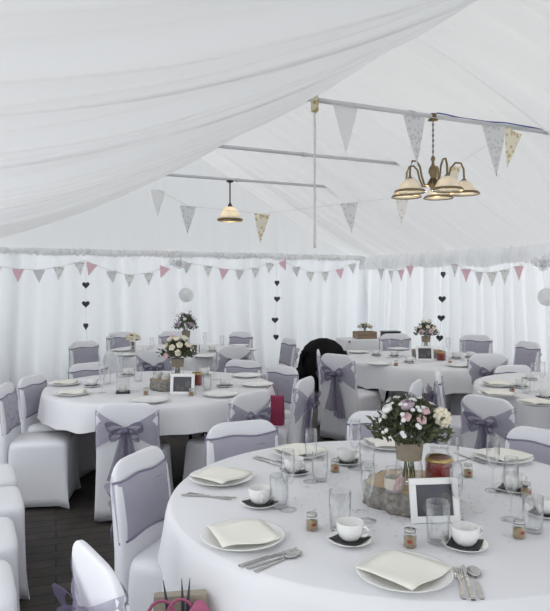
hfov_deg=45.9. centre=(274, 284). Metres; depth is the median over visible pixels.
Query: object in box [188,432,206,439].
round table
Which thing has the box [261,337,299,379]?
banquet chair
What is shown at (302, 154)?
bar
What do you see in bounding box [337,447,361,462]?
coffee cup
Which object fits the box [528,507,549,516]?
folded napkin
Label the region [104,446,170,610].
banquet chair
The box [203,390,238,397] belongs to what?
dinner plate
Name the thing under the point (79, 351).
banquet chair
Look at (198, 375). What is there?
jar
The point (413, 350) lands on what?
wood slice
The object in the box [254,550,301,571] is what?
spoon
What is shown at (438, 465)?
jar
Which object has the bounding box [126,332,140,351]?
flower bouquet
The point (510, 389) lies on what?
jar
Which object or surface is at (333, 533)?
saucer
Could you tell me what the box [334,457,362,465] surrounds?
saucer
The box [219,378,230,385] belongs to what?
coffee cup
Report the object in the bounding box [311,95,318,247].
pole
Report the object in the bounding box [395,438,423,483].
flower vase
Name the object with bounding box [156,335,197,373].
flower bouquet
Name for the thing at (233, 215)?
pendant lamp
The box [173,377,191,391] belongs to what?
photo
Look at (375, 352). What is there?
coffee cup
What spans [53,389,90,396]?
dinner plate
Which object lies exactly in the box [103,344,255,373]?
tablecloth
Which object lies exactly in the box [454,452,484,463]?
knife
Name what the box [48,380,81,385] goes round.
dinner plate
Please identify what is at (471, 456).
fork
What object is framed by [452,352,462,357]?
coffee cup
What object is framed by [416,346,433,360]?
photo frame
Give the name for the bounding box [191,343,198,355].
photo frame
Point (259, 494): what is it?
coffee cup
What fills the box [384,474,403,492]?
jar
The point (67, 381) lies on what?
paper napkin
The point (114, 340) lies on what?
banquet chair
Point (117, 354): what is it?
dinner plate
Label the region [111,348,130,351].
dinner plate
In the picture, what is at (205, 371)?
coffee cup
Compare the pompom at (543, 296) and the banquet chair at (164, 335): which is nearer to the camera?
the pompom at (543, 296)
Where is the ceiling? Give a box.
[0,0,549,257]
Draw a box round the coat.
[296,338,347,391]
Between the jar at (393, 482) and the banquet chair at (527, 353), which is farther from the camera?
the banquet chair at (527, 353)
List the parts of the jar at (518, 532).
lid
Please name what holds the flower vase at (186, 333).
on the wood slice
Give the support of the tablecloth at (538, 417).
on the round table
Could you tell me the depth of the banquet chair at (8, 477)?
3.78 m
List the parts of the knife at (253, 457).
handle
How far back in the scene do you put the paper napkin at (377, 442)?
3.31 m
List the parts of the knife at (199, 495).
handle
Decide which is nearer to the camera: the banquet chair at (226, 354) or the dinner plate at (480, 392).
the dinner plate at (480, 392)
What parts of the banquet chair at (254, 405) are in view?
seat, backrest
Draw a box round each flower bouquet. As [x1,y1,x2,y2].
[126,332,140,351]
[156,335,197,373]
[171,310,198,341]
[358,322,372,331]
[364,393,454,477]
[414,319,438,345]
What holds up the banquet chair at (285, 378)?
on the floor
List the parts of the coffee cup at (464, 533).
handle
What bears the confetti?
on the tablecloth at (515, 574)
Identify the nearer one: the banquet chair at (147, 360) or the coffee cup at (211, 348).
the banquet chair at (147, 360)
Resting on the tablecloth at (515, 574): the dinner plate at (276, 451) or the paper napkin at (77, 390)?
the dinner plate at (276, 451)
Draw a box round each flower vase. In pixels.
[171,358,183,366]
[182,331,189,336]
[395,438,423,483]
[421,336,430,341]
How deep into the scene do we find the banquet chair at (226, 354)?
7.37 m
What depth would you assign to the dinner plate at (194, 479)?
2.71 m
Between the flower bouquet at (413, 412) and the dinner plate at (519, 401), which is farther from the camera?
the dinner plate at (519, 401)
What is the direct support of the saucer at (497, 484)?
on the tablecloth at (515, 574)
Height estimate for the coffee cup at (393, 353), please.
0.056 m
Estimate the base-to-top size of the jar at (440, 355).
0.168 m
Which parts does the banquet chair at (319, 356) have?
backrest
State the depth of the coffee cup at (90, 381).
5.26 m
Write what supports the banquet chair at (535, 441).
on the floor
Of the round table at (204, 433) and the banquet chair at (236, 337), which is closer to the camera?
the round table at (204, 433)
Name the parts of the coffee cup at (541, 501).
handle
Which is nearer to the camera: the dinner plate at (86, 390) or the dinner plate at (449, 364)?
the dinner plate at (86, 390)
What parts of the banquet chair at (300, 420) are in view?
seat, backrest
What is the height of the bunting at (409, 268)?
0.345 m
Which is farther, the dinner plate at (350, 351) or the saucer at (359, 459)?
the dinner plate at (350, 351)
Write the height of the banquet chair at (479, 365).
0.892 m
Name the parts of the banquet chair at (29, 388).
backrest, seat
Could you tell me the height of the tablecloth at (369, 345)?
0.632 m
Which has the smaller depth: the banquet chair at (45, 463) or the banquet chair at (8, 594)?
the banquet chair at (8, 594)
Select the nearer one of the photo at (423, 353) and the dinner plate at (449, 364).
the dinner plate at (449, 364)
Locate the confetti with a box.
[274,449,542,556]
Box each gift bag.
[147,579,209,610]
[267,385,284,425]
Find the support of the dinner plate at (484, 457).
on the tablecloth at (515, 574)
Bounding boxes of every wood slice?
[149,375,170,391]
[362,469,425,517]
[412,349,441,357]
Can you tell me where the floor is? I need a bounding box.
[19,387,449,610]
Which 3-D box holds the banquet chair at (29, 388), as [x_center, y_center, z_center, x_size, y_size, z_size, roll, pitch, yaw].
[-1.829,1.164,5.380,0.594,0.817,0.464,0,0,11]
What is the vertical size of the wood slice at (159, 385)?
0.083 m
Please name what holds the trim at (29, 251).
attached to the curtain at (40, 321)
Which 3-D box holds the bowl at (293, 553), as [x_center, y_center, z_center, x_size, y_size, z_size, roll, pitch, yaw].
[0.056,0.822,1.988,0.066,0.011,0.040,0,0,-45]
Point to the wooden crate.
(356, 334)
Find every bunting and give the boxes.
[0,260,177,285]
[151,126,521,241]
[179,259,360,281]
[324,102,532,176]
[373,262,416,281]
[446,259,528,285]
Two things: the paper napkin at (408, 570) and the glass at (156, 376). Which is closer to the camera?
the paper napkin at (408, 570)
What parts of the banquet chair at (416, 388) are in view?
backrest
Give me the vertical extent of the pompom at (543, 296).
0.625 m
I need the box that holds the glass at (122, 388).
[116,384,129,393]
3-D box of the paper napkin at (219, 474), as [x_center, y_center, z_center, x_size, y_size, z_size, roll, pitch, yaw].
[-0.229,0.801,2.753,0.191,0.014,0.191,0,0,38]
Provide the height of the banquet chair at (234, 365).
0.817 m
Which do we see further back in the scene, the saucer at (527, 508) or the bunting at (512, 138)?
the bunting at (512, 138)
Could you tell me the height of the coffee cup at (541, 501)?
0.056 m
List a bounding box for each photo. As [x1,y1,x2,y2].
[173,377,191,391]
[416,484,452,516]
[418,348,430,358]
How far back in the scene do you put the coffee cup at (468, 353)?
7.36 m
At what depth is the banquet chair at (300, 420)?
5.05 m
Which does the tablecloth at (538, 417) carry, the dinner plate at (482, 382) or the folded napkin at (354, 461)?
the dinner plate at (482, 382)
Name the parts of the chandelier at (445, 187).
lamp shade, lamp shade, arm, arm, chain, lamp shade, arm, lamp shade, arm, lamp shade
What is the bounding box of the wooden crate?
[353,331,376,338]
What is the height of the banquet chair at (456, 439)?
0.857 m
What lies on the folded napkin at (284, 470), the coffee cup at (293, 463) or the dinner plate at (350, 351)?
the coffee cup at (293, 463)
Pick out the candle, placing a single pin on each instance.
(122, 388)
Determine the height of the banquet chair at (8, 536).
0.852 m
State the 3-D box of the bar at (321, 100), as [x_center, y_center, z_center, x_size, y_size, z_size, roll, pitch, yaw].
[1.154,-1.460,5.525,3.500,0.052,0.052,0,0,-25]
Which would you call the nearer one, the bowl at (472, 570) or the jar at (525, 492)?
the bowl at (472, 570)
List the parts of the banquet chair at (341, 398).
backrest, seat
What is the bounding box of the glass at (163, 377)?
[161,373,168,379]
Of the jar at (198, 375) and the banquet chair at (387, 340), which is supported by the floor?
the banquet chair at (387, 340)
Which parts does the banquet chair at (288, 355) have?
seat, backrest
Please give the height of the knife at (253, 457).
0.004 m
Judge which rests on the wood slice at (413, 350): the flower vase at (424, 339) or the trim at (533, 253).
the flower vase at (424, 339)
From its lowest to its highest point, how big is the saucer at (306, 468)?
0.016 m
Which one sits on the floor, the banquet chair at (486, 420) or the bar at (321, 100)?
the banquet chair at (486, 420)
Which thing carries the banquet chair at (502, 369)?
on the floor
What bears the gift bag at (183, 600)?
on the banquet chair at (97, 586)
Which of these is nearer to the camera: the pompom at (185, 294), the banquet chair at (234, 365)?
the banquet chair at (234, 365)
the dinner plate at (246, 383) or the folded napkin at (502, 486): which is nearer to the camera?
the folded napkin at (502, 486)
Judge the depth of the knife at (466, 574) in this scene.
1.79 m
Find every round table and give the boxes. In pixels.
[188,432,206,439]
[384,391,388,404]
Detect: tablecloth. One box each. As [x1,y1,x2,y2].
[37,371,274,435]
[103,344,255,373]
[158,440,549,610]
[336,337,379,354]
[348,350,512,394]
[472,372,549,429]
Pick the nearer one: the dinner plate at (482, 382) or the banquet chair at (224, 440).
the banquet chair at (224, 440)
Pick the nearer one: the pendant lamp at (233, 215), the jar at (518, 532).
the jar at (518, 532)
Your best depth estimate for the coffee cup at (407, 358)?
6.89 m
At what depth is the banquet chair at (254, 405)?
4.65 m
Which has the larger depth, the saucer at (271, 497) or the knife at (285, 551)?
the saucer at (271, 497)
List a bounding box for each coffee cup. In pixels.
[86,378,98,385]
[123,368,133,374]
[200,368,209,374]
[208,346,216,350]
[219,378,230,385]
[248,484,271,504]
[284,455,305,472]
[336,516,369,541]
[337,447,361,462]
[372,350,381,354]
[390,351,399,355]
[405,356,415,361]
[450,521,483,546]
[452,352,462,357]
[466,351,475,356]
[501,471,527,489]
[515,379,526,386]
[525,371,535,378]
[526,493,549,514]
[538,388,549,397]
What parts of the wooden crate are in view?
panel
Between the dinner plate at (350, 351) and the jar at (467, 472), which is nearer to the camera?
the jar at (467, 472)
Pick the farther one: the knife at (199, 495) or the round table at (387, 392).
the round table at (387, 392)
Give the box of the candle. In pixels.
[119,384,126,391]
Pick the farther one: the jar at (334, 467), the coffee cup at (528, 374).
the coffee cup at (528, 374)
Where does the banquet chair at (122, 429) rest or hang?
on the floor
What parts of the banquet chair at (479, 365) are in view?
seat, backrest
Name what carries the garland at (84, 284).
hanging from the bunting at (79, 265)
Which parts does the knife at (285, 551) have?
handle, blade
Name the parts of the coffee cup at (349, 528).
handle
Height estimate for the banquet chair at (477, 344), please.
0.921 m
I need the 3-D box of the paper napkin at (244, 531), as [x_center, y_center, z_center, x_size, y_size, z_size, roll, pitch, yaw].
[-0.104,0.801,2.107,0.191,0.014,0.191,0,0,-20]
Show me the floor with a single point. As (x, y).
(51, 533)
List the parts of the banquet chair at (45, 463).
backrest, seat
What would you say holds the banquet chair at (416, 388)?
on the floor
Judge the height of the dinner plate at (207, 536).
0.022 m
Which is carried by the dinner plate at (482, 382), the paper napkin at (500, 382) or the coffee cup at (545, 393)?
the paper napkin at (500, 382)
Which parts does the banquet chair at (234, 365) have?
backrest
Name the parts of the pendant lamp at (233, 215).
lamp shade, rod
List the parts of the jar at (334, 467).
lid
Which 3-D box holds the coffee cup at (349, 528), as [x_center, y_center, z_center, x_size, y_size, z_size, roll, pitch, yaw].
[0.243,0.788,2.085,0.090,0.056,0.102,0,0,-21]
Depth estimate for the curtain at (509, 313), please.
9.64 m
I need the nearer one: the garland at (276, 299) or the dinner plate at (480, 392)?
the dinner plate at (480, 392)
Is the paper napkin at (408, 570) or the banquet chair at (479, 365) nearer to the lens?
the paper napkin at (408, 570)
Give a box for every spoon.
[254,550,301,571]
[467,565,483,599]
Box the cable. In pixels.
[437,113,542,129]
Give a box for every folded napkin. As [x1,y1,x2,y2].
[242,499,277,507]
[280,468,308,473]
[329,534,370,545]
[335,457,357,463]
[446,536,483,550]
[498,483,527,491]
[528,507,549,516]
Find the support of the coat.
on the banquet chair at (319, 356)
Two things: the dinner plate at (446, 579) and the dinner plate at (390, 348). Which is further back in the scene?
the dinner plate at (390, 348)
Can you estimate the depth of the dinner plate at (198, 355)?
7.46 m
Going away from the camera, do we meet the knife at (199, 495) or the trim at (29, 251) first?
the knife at (199, 495)
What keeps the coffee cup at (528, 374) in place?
on the folded napkin
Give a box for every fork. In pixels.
[186,492,230,499]
[246,554,286,568]
[255,456,283,463]
[453,567,465,599]
[455,456,476,461]
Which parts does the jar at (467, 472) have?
lid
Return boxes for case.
[380,330,400,336]
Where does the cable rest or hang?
on the bar at (321, 100)
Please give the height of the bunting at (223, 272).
0.427 m
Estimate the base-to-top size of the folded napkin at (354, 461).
0.007 m
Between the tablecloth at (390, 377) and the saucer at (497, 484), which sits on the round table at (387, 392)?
the tablecloth at (390, 377)
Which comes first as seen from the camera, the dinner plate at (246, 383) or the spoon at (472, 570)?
the spoon at (472, 570)
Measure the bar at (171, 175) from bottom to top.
0.052 m
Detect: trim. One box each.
[0,247,363,260]
[359,242,549,269]
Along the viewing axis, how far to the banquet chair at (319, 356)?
7.25 m
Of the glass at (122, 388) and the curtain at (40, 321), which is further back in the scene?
the curtain at (40, 321)
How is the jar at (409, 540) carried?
on the tablecloth at (515, 574)
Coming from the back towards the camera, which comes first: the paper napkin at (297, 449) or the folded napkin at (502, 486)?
the paper napkin at (297, 449)
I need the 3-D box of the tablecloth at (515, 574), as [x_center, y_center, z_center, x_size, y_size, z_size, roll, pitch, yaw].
[0.477,1.062,2.603,1.888,0.464,1.880,0,0,0]
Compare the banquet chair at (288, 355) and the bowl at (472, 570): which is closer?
the bowl at (472, 570)
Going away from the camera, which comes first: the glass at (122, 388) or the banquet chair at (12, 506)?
the banquet chair at (12, 506)
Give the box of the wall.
[0,158,348,254]
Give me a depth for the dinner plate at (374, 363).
6.79 m
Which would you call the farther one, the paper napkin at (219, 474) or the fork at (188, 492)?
the paper napkin at (219, 474)
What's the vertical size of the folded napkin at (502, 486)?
0.007 m
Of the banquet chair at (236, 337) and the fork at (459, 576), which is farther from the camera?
the banquet chair at (236, 337)
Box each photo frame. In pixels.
[170,374,194,394]
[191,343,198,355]
[408,477,460,523]
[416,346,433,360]
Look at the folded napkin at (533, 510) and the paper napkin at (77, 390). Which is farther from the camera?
the paper napkin at (77, 390)
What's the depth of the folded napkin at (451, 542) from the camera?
2.03 m
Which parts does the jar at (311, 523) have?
lid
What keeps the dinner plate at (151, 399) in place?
on the tablecloth at (199, 412)
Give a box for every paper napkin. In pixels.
[51,379,77,383]
[57,388,85,393]
[189,466,252,483]
[207,519,280,547]
[274,443,326,455]
[356,550,451,590]
[364,436,394,446]
[474,447,532,461]
[481,389,513,394]
[484,380,513,384]
[516,397,549,403]
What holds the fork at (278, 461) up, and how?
on the tablecloth at (515, 574)
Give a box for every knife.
[181,494,235,497]
[238,547,296,566]
[253,457,283,466]
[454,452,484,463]
[461,565,475,600]
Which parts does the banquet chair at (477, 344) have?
seat, backrest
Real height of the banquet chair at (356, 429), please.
0.822 m
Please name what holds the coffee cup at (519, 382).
on the folded napkin
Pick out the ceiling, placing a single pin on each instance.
(101, 101)
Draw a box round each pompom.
[179,264,192,301]
[537,264,549,305]
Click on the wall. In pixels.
(130, 221)
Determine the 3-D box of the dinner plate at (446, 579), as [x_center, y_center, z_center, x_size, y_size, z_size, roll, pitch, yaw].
[0.365,0.817,1.841,0.274,0.022,0.274,0,0,0]
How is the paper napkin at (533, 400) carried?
on the dinner plate at (519, 401)
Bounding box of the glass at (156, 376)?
[154,374,161,378]
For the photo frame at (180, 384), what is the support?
on the tablecloth at (199, 412)
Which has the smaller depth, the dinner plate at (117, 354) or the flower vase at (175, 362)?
the flower vase at (175, 362)
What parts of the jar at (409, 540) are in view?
lid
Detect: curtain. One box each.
[0,253,367,390]
[364,262,549,371]
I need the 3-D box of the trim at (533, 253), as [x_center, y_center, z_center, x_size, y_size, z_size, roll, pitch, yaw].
[4.458,-0.392,5.938,0.156,0.302,13.280,0,0,-26]
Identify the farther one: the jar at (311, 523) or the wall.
the wall
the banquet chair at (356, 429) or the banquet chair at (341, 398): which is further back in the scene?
the banquet chair at (341, 398)
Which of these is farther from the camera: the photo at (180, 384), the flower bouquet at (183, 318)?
the flower bouquet at (183, 318)
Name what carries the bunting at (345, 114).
hanging from the bar at (321, 100)
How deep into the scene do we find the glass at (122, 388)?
4.97 m
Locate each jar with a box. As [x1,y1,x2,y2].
[192,372,201,384]
[307,511,316,530]
[331,458,338,471]
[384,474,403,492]
[404,527,415,548]
[425,443,453,477]
[436,351,445,360]
[464,463,471,477]
[509,384,514,391]
[512,518,524,539]
[521,481,530,496]
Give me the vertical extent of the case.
0.113 m
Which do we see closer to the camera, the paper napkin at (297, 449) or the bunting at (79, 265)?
the paper napkin at (297, 449)
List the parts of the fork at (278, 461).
handle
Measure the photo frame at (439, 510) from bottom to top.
0.149 m
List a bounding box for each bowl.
[284,550,301,557]
[467,565,480,575]
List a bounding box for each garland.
[82,282,89,340]
[272,270,279,339]
[436,272,445,341]
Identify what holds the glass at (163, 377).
on the wood slice at (159, 385)
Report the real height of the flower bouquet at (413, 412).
0.311 m
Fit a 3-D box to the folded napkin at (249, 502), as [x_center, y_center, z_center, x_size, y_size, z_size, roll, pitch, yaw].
[-0.056,0.815,2.441,0.098,0.007,0.098,0,0,-42]
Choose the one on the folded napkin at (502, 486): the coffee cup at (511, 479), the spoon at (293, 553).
the coffee cup at (511, 479)
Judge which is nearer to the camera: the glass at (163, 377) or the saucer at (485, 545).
the saucer at (485, 545)
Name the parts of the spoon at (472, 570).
handle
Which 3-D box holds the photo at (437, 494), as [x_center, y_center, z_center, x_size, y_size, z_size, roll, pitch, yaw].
[0.559,0.756,2.286,0.131,0.104,0.027,0,0,-6]
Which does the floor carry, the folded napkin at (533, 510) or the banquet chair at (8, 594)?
the banquet chair at (8, 594)
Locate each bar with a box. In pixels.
[167,174,326,187]
[218,145,400,165]
[308,98,548,134]
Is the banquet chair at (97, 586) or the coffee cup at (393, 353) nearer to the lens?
the banquet chair at (97, 586)
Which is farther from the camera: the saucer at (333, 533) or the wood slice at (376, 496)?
the wood slice at (376, 496)
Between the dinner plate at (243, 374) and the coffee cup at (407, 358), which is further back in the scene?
the coffee cup at (407, 358)
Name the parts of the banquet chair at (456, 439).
backrest, seat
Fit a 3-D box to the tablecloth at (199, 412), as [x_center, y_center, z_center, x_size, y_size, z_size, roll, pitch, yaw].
[-0.952,0.943,5.401,1.962,0.226,1.919,0,0,0]
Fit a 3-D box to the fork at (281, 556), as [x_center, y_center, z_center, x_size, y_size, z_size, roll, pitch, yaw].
[-0.004,0.826,1.954,0.192,0.003,0.024,0,0,-37]
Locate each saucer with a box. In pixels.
[241,496,278,508]
[278,466,309,475]
[328,531,372,546]
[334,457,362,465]
[442,534,488,551]
[494,482,531,493]
[525,505,549,518]
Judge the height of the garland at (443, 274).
1.202 m
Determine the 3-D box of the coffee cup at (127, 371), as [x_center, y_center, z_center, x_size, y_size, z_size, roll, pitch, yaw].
[-1.341,0.788,5.935,0.090,0.056,0.102,0,0,-5]
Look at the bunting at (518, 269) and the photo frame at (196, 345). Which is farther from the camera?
the bunting at (518, 269)
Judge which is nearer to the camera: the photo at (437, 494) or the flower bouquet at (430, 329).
the photo at (437, 494)
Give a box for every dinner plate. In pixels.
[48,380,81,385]
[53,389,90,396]
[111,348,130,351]
[114,353,137,356]
[130,395,168,403]
[188,466,252,486]
[193,354,216,357]
[201,519,284,550]
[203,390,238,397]
[230,344,249,345]
[232,372,261,377]
[240,381,272,386]
[272,444,327,458]
[347,350,368,353]
[355,550,453,592]
[361,437,395,450]
[366,361,391,365]
[388,347,408,350]
[445,363,467,366]
[473,448,533,464]
[478,391,515,397]
[481,381,514,386]
[516,398,549,406]
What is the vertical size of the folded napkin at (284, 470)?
0.007 m
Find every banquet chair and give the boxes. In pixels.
[0,382,80,508]
[0,464,17,487]
[0,486,29,598]
[0,517,19,610]
[0,560,16,610]
[16,374,95,477]
[51,540,129,610]
[68,362,107,378]
[69,340,99,367]
[94,403,173,521]
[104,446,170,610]
[106,331,131,373]
[137,350,173,371]
[159,331,188,343]
[183,390,272,479]
[200,359,260,435]
[205,419,277,465]
[215,346,250,371]
[228,331,252,347]
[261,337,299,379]
[266,365,298,419]
[274,376,320,445]
[315,349,360,424]
[320,353,380,440]
[345,411,411,440]
[379,333,410,403]
[407,379,431,439]
[426,369,462,446]
[446,334,491,408]
[450,353,507,415]
[461,394,516,448]
[493,365,532,374]
[505,426,549,464]
[513,341,541,371]
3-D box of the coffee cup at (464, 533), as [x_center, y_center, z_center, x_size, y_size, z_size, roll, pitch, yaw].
[0.603,0.788,2.057,0.090,0.056,0.102,0,0,33]
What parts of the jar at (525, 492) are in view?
lid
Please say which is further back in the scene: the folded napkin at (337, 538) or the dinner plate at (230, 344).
the dinner plate at (230, 344)
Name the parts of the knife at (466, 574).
blade, handle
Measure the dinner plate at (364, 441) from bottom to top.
0.022 m
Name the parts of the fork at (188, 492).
handle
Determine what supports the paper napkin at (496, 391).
on the dinner plate at (480, 392)
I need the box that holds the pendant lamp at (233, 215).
[217,180,242,221]
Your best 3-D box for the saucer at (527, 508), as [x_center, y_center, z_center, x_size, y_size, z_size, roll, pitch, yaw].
[0.974,0.821,2.336,0.144,0.016,0.144,0,0,0]
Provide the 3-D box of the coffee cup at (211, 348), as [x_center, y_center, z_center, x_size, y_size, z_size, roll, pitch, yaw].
[-0.777,0.788,8.047,0.090,0.056,0.102,0,0,-35]
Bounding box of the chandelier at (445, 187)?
[391,113,479,200]
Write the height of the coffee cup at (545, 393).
0.056 m
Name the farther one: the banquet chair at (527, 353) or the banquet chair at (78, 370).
the banquet chair at (527, 353)
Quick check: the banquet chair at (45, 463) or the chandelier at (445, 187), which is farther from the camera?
the chandelier at (445, 187)
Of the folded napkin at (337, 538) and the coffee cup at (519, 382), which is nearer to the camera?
the folded napkin at (337, 538)
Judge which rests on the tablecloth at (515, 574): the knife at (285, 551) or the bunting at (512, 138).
the knife at (285, 551)

